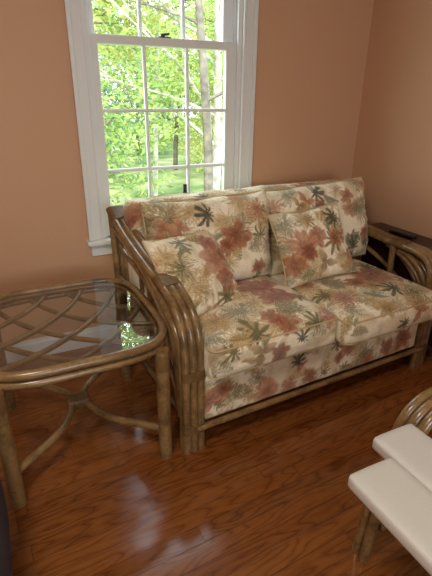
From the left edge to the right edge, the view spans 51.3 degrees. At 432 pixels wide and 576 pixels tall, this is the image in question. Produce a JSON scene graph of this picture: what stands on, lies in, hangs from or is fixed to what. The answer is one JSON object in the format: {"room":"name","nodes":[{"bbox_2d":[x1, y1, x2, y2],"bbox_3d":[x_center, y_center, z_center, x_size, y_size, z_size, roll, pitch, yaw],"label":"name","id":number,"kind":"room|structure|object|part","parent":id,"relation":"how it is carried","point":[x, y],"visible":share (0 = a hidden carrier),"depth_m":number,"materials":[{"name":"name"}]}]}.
{"room":"living room","nodes":[
{"label":"living room","id":0,"kind":"room"},
{"bbox_2d":[0,0,373,342],"bbox_3d":[-1.087,-0.813,2.333,4.800,2.620,0.140,-10,26,-24],"label":"wall","id":1,"kind":"structure","parent":0,"point":[312,54],"depth_m":2.65,"materials":[{"name":"paint"}]},
{"bbox_2d":[5,319,136,363],"bbox_3d":[-1.067,0.361,2.764,4.600,0.124,0.014,-10,26,-24],"label":"baseboard","id":2,"kind":"structure","parent":1,"relation":"attached to","point":[103,331],"depth_m":2.81,"materials":[{"name":"white paint"}]},
{"bbox_2d":[64,0,258,255],"bbox_3d":[-0.281,-1.215,2.567,1.112,1.991,0.228,-10,26,-24],"label":"window","id":3,"kind":"structure","parent":1,"relation":"in","point":[237,45],"depth_m":2.58,"materials":[{"name":"white paint"}]},
{"bbox_3d":[-0.286,-1.696,2.382,0.854,0.750,0.034,-10,26,-24],"label":"sash","id":4,"kind":"part","parent":3,"relation":"part of","materials":[{"name":"white paint"}]},
{"bbox_3d":[-0.276,-0.879,2.689,0.854,1.076,0.034,-10,26,-24],"label":"sash","id":5,"kind":"part","parent":3,"relation":"part of","materials":[{"name":"white paint"}]},
{"bbox_2d":[183,184,186,192],"bbox_3d":[-0.193,-0.506,2.821,0.032,0.290,0.032,-10,26,-24],"label":"tube","id":6,"kind":"object","parent":3,"relation":"on","point":[184,185],"visible":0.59,"depth_m":2.77,"materials":[{"name":"black plastic"}]},
{"bbox_2d":[0,336,431,575],"bbox_3d":[0.156,1.457,0.490,4.800,0.060,5.820,-10,26,-24],"label":"floor","id":7,"kind":"structure","parent":0,"point":[268,493],"depth_m":1.89,"materials":[{"name":"brown wood"}]},
{"bbox_2d":[0,479,12,575],"bbox_3d":[-0.998,0.671,0.990,0.925,0.962,0.835,-10,26,-24],"label":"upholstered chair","id":8,"kind":"object","parent":7,"relation":"on","point":[5,547],"visible":1,"depth_m":1.35,"materials":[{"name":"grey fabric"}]},
{"bbox_2d":[0,278,172,508],"bbox_3d":[-0.652,0.399,2.080,0.768,0.606,0.808,-10,26,-24],"label":"end table","id":9,"kind":"object","parent":7,"relation":"on","point":[42,378],"visible":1,"depth_m":1.90,"materials":[{"name":"wood"}]},
{"bbox_3d":[-1.061,0.367,2.214,0.058,0.548,0.058,-10,26,-24],"label":"leg","id":10,"kind":"part","parent":9,"relation":"part of","materials":[{"name":"wicker"}]},
{"bbox_3d":[-0.777,0.602,1.678,0.058,0.548,0.058,-10,26,-24],"label":"leg","id":11,"kind":"part","parent":9,"relation":"part of","materials":[{"name":"wicker"}]},
{"bbox_3d":[-0.921,0.118,2.073,0.309,0.023,0.319,-10,26,-24],"label":"lattice rod","id":12,"kind":"part","parent":9,"relation":"part of","materials":[{"name":"wicker"}]},
{"bbox_3d":[-0.696,0.258,1.788,0.633,0.023,0.066,8,24,16],"label":"lattice rod","id":13,"kind":"part","parent":9,"relation":"part of","materials":[{"name":"wood"}]},
{"bbox_3d":[-0.799,0.135,2.037,0.481,0.023,0.497,-10,26,-24],"label":"lattice rod","id":14,"kind":"part","parent":9,"relation":"part of","materials":[{"name":"wicker"}]},
{"bbox_3d":[-0.670,0.157,1.989,0.613,0.023,0.620,-10,26,-24],"label":"lattice rod","id":15,"kind":"part","parent":9,"relation":"part of","materials":[{"name":"wicker"}]},
{"bbox_3d":[-0.662,0.182,1.964,0.863,0.023,0.122,9,25,18],"label":"lattice rod","id":16,"kind":"part","parent":9,"relation":"part of","materials":[{"name":"wicker"}]},
{"bbox_3d":[-0.650,0.173,1.983,0.753,0.033,0.793,-10,26,-24],"label":"apron frame","id":17,"kind":"part","parent":9,"relation":"part of","materials":[{"name":"wood"}]},
{"bbox_3d":[-0.649,0.137,1.967,0.765,0.035,0.805,-10,26,-24],"label":"frame","id":18,"kind":"part","parent":9,"relation":"part of","materials":[{"name":"wood"}]},
{"bbox_3d":[-0.620,0.125,2.099,0.681,0.023,0.096,9,25,18],"label":"lattice rod","id":19,"kind":"part","parent":9,"relation":"part of","materials":[{"name":"wood"}]},
{"bbox_3d":[-0.570,0.071,2.225,0.431,0.023,0.059,9,25,18],"label":"lattice rod","id":20,"kind":"part","parent":9,"relation":"part of","materials":[{"name":"wicker"}]},
{"bbox_3d":[-0.454,0.202,1.892,0.066,0.023,0.633,9,25,18],"label":"lattice rod","id":21,"kind":"part","parent":9,"relation":"part of","materials":[{"name":"wood"}]},
{"bbox_3d":[-0.524,0.015,2.355,0.097,0.023,0.024,9,25,19],"label":"lattice rod","id":22,"kind":"part","parent":9,"relation":"part of","materials":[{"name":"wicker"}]},
{"bbox_3d":[-0.507,0.266,2.463,0.058,0.548,0.058,-10,26,-24],"label":"leg","id":23,"kind":"part","parent":9,"relation":"part of","materials":[{"name":"wood"}]},
{"bbox_3d":[-0.223,0.501,1.928,0.058,0.548,0.058,-10,26,-24],"label":"leg","id":24,"kind":"part","parent":9,"relation":"part of","materials":[{"name":"wood"}]},
{"bbox_2d":[106,179,431,454],"bbox_3d":[0.344,-0.009,2.563,1.625,0.995,0.966,-12,26,-27],"label":"loveseat","id":25,"kind":"object","parent":7,"relation":"on","point":[199,397],"visible":0.32,"depth_m":2.21,"materials":[{"name":"wicker"}]},
{"bbox_3d":[-0.555,0.023,2.570,0.036,0.911,0.091,-12,26,-27],"label":"leg","id":26,"kind":"part","parent":25,"relation":"part of","materials":[{"name":"wicker"}]},
{"bbox_3d":[-0.525,0.016,2.585,0.036,0.911,0.091,-12,26,-27],"label":"leg","id":27,"kind":"part","parent":25,"relation":"part of","materials":[{"name":"wicker"}]},
{"bbox_3d":[-0.310,0.476,2.358,0.032,0.031,0.840,-12,26,-27],"label":"rail","id":28,"kind":"part","parent":25,"relation":"part of","materials":[{"name":"wicker"}]},
{"bbox_3d":[-0.318,0.154,2.240,0.113,0.934,0.941,-12,26,-27],"label":"arm","id":29,"kind":"part","parent":25,"relation":"part of","materials":[{"name":"wood"}]},
{"bbox_3d":[-0.208,0.358,2.039,0.037,0.723,0.304,-12,26,-27],"label":"leg","id":30,"kind":"part","parent":25,"relation":"part of","materials":[{"name":"wicker"}]},
{"bbox_2d":[198,275,337,379],"bbox_3d":[0.132,0.141,2.256,0.707,0.203,0.683,-12,26,-27],"label":"seat cushion","id":31,"kind":"object","parent":25,"relation":"on","point":[271,322],"visible":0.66,"depth_m":2.02,"materials":[{"name":"fabric"}]},
{"bbox_2d":[141,230,241,315],"bbox_3d":[-0.095,-0.072,2.139,0.284,0.354,0.459,22,31,40],"label":"throw pillow","id":32,"kind":"object","parent":31,"relation":"on","point":[196,259],"visible":0.76,"depth_m":2.06,"materials":[{"name":"fabric"}]},
{"bbox_2d":[139,190,270,280],"bbox_3d":[-0.027,-0.247,2.393,0.739,0.474,0.293,-12,26,-27],"label":"cushion","id":33,"kind":"object","parent":31,"relation":"on","point":[239,223],"visible":0.54,"depth_m":2.31,"materials":[{"name":"fabric"}]},
{"bbox_3d":[0.391,0.240,2.571,1.404,0.247,0.711,-12,26,-27],"label":"seat","id":34,"kind":"part","parent":25,"relation":"part of","materials":[{"name":"fabric"}]},
{"bbox_3d":[0.563,0.493,2.337,1.480,0.031,0.031,-12,26,-27],"label":"rail","id":35,"kind":"part","parent":25,"relation":"part of","materials":[{"name":"wicker"}]},
{"bbox_2d":[267,258,431,345],"bbox_3d":[0.755,0.032,2.549,0.705,0.185,0.737,-12,26,-27],"label":"seat cushion","id":36,"kind":"object","parent":25,"relation":"on","point":[369,302],"visible":0.62,"depth_m":2.31,"materials":[{"name":"fabric"}]},
{"bbox_2d":[268,201,355,288],"bbox_3d":[0.538,-0.244,2.503,0.483,0.413,0.250,-10,26,-24],"label":"throw pillow","id":37,"kind":"object","parent":36,"relation":"on","point":[311,244],"visible":1,"depth_m":2.43,"materials":[{"name":"fabric"}]},
{"bbox_2d":[266,177,367,275],"bbox_3d":[0.617,-0.382,2.722,0.753,0.509,0.301,-12,27,-28],"label":"cushion","id":38,"kind":"object","parent":36,"relation":"on","point":[349,196],"visible":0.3,"depth_m":2.63,"materials":[{"name":"fabric"}]},
{"bbox_3d":[1.000,-0.106,2.919,0.113,0.904,0.949,-12,26,-27],"label":"arm","id":39,"kind":"part","parent":25,"relation":"part of","materials":[{"name":"wood"}]},
{"bbox_3d":[1.135,0.100,2.731,0.037,0.678,0.297,-12,26,-27],"label":"leg","id":40,"kind":"part","parent":25,"relation":"part of","materials":[{"name":"wicker"}]},
{"bbox_3d":[1.166,0.093,2.746,0.037,0.678,0.297,-12,26,-27],"label":"leg","id":41,"kind":"part","parent":25,"relation":"part of","materials":[{"name":"wicker"}]},
{"bbox_2d":[348,424,431,575],"bbox_3d":[0.644,0.869,1.019,0.316,0.610,0.939,-10,26,-24],"label":"cushion","id":42,"kind":"object","parent":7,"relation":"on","point":[397,489],"visible":1,"depth_m":1.12,"materials":[{"name":"white fabric"}]},
{"bbox_3d":[0.705,0.587,0.964,0.158,0.046,0.879,-10,26,-24],"label":"padded panel","id":43,"kind":"part","parent":42,"relation":"part of","materials":[{"name":"white fabric"}]},
{"bbox_2d":[352,387,431,562],"bbox_3d":[0.995,0.571,1.272,0.757,0.968,0.763,-10,26,-24],"label":"rattan armchair","id":44,"kind":"object","parent":7,"relation":"on","point":[418,412],"visible":0.47,"depth_m":1.45,"materials":[{"name":"wood"}]},
{"bbox_3d":[0.865,0.765,1.684,0.680,0.032,0.032,-10,26,-24],"label":"rail","id":45,"kind":"part","parent":44,"relation":"part of","materials":[{"name":"wicker"}]},
{"bbox_2d":[361,222,431,346],"bbox_3d":[1.253,0.019,2.905,0.170,0.690,0.820,-10,26,-24],"label":"console table","id":46,"kind":"object","parent":7,"relation":"on","point":[380,247],"visible":0.31,"depth_m":2.94,"materials":[{"name":"brown wood"}]},
{"bbox_2d":[389,229,417,238],"bbox_3d":[1.182,-0.342,2.843,0.048,0.020,0.180,-13,27,-29],"label":"remote control","id":47,"kind":"object","parent":46,"relation":"on","point":[394,231],"visible":1,"depth_m":2.82,"materials":[{"name":"black plastic"}]},
{"bbox_2d":[351,0,431,260],"bbox_3d":[2.294,-0.161,0.915,0.120,2.620,5.620,-10,26,-24],"label":"wall","id":48,"kind":"structure","parent":0,"point":[393,153],"depth_m":2.88,"materials":[{"name":"paint"}]},
{"label":"outside","id":49,"kind":"structure","parent":0,"visible":0},
{"bbox_2d":[108,118,221,205],"bbox_3d":[-5.552,-6.316,19.654,36.000,0.296,36.000,-10,26,-24],"label":"ground","id":50,"kind":"structure","parent":49,"point":[166,158],"depth_m":11.60,"materials":[{"name":"green plant"}]},
{"bbox_2d":[109,179,118,194],"bbox_3d":[-4.097,-3.562,6.365,4.662,5.617,4.070,-10,26,-24],"label":"tree","id":51,"kind":"object","parent":50,"relation":"on","point":[112,192],"visible":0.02,"depth_m":7.26,"materials":[{"name":"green plant"}]},
{"bbox_2d":[98,54,137,137],"bbox_3d":[-4.731,-7.172,14.095,4.532,6.105,3.900,-10,26,-24],"label":"tree","id":52,"kind":"object","parent":50,"relation":"on","point":[134,119],"visible":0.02,"depth_m":14.79,"materials":[{"name":"green plant"}]},
{"bbox_2d":[92,1,182,176],"bbox_3d":[-2.746,-5.989,11.184,4.522,6.557,3.547,-10,26,-24],"label":"tree","id":53,"kind":"object","parent":50,"relation":"on","point":[106,90],"visible":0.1,"depth_m":11.67,"materials":[{"name":"green leaf"},{"name":"pale bark"}]},
{"bbox_2d":[98,4,191,155],"bbox_3d":[-2.908,-8.351,16.204,4.606,6.921,3.825,-10,26,-24],"label":"tree","id":54,"kind":"object","parent":50,"relation":"on","point":[138,151],"visible":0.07,"depth_m":16.50,"materials":[{"name":"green plant"}]},
{"bbox_2d":[92,0,200,195],"bbox_3d":[-1.282,-5.107,8.783,3.667,6.596,3.055,-10,26,-24],"label":"tree","id":55,"kind":"object","parent":50,"relation":"on","point":[104,18],"visible":0.48,"depth_m":8.45,"materials":[{"name":"green plant"}]},
{"bbox_2d":[92,0,217,205],"bbox_3d":[-1.931,-4.128,8.095,3.816,5.339,3.642,-10,26,-24],"label":"tree","id":56,"kind":"object","parent":50,"relation":"on","point":[152,105],"visible":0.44,"depth_m":7.87,"materials":[{"name":"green plant"}]},
{"bbox_2d":[125,1,192,140],"bbox_3d":[-2.566,-9.625,19.334,4.620,6.507,3.725,-10,26,-24],"label":"tree","id":57,"kind":"object","parent":50,"relation":"on","point":[149,1],"visible":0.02,"depth_m":20.05,"materials":[{"name":"green plant"}]},
{"bbox_2d":[98,0,223,172],"bbox_3d":[-0.483,-6.316,10.983,3.691,7.093,4.586,12,26,24],"label":"tree","id":58,"kind":"object","parent":50,"relation":"on","point":[175,142],"visible":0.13,"depth_m":11.54,"materials":[{"name":"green plant"}]},
{"bbox_2d":[99,0,223,189],"bbox_3d":[0.030,-5.285,8.318,4.584,7.330,4.301,4,24,8],"label":"tree","id":59,"kind":"object","parent":50,"relation":"on","point":[218,119],"visible":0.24,"depth_m":8.39,"materials":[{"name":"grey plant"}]},
{"bbox_2d":[129,0,222,190],"bbox_3d":[-0.028,-5.497,7.024,5.077,8.732,3.197,14,27,29],"label":"tree","id":60,"kind":"object","parent":50,"relation":"on","point":[206,98],"visible":0.55,"depth_m":7.62,"materials":[{"name":"grey plant"}]},
{"bbox_2d":[141,0,223,130],"bbox_3d":[0.709,-5.181,10.451,4.613,5.454,3.594,14,27,28],"label":"tree","id":61,"kind":"object","parent":50,"relation":"on","point":[209,3],"visible":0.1,"depth_m":10.16,"materials":[{"name":"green plant"}]},
{"bbox_2d":[174,76,210,138],"bbox_3d":[0.531,-9.919,19.285,4.662,7.149,4.320,18,29,35],"label":"tree","id":62,"kind":"object","parent":50,"relation":"on","point":[210,76],"visible":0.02,"depth_m":19.92,"materials":[{"name":"green plant"}]},
{"bbox_2d":[164,4,223,162],"bbox_3d":[0.093,-6.475,13.124,4.179,5.810,3.198,3,23,6],"label":"tree","id":63,"kind":"object","parent":50,"relation":"on","point":[180,144],"visible":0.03,"depth_m":13.72,"materials":[{"name":"green plant"}]},
{"bbox_2d":[182,22,223,115],"bbox_3d":[0.488,-8.310,15.430,4.045,7.318,3.792,-10,26,-24],"label":"tree","id":64,"kind":"object","parent":50,"relation":"on","point":[191,22],"visible":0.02,"depth_m":15.28,"materials":[{"name":"green leaf"},{"name":"grey bark"}]}
]}

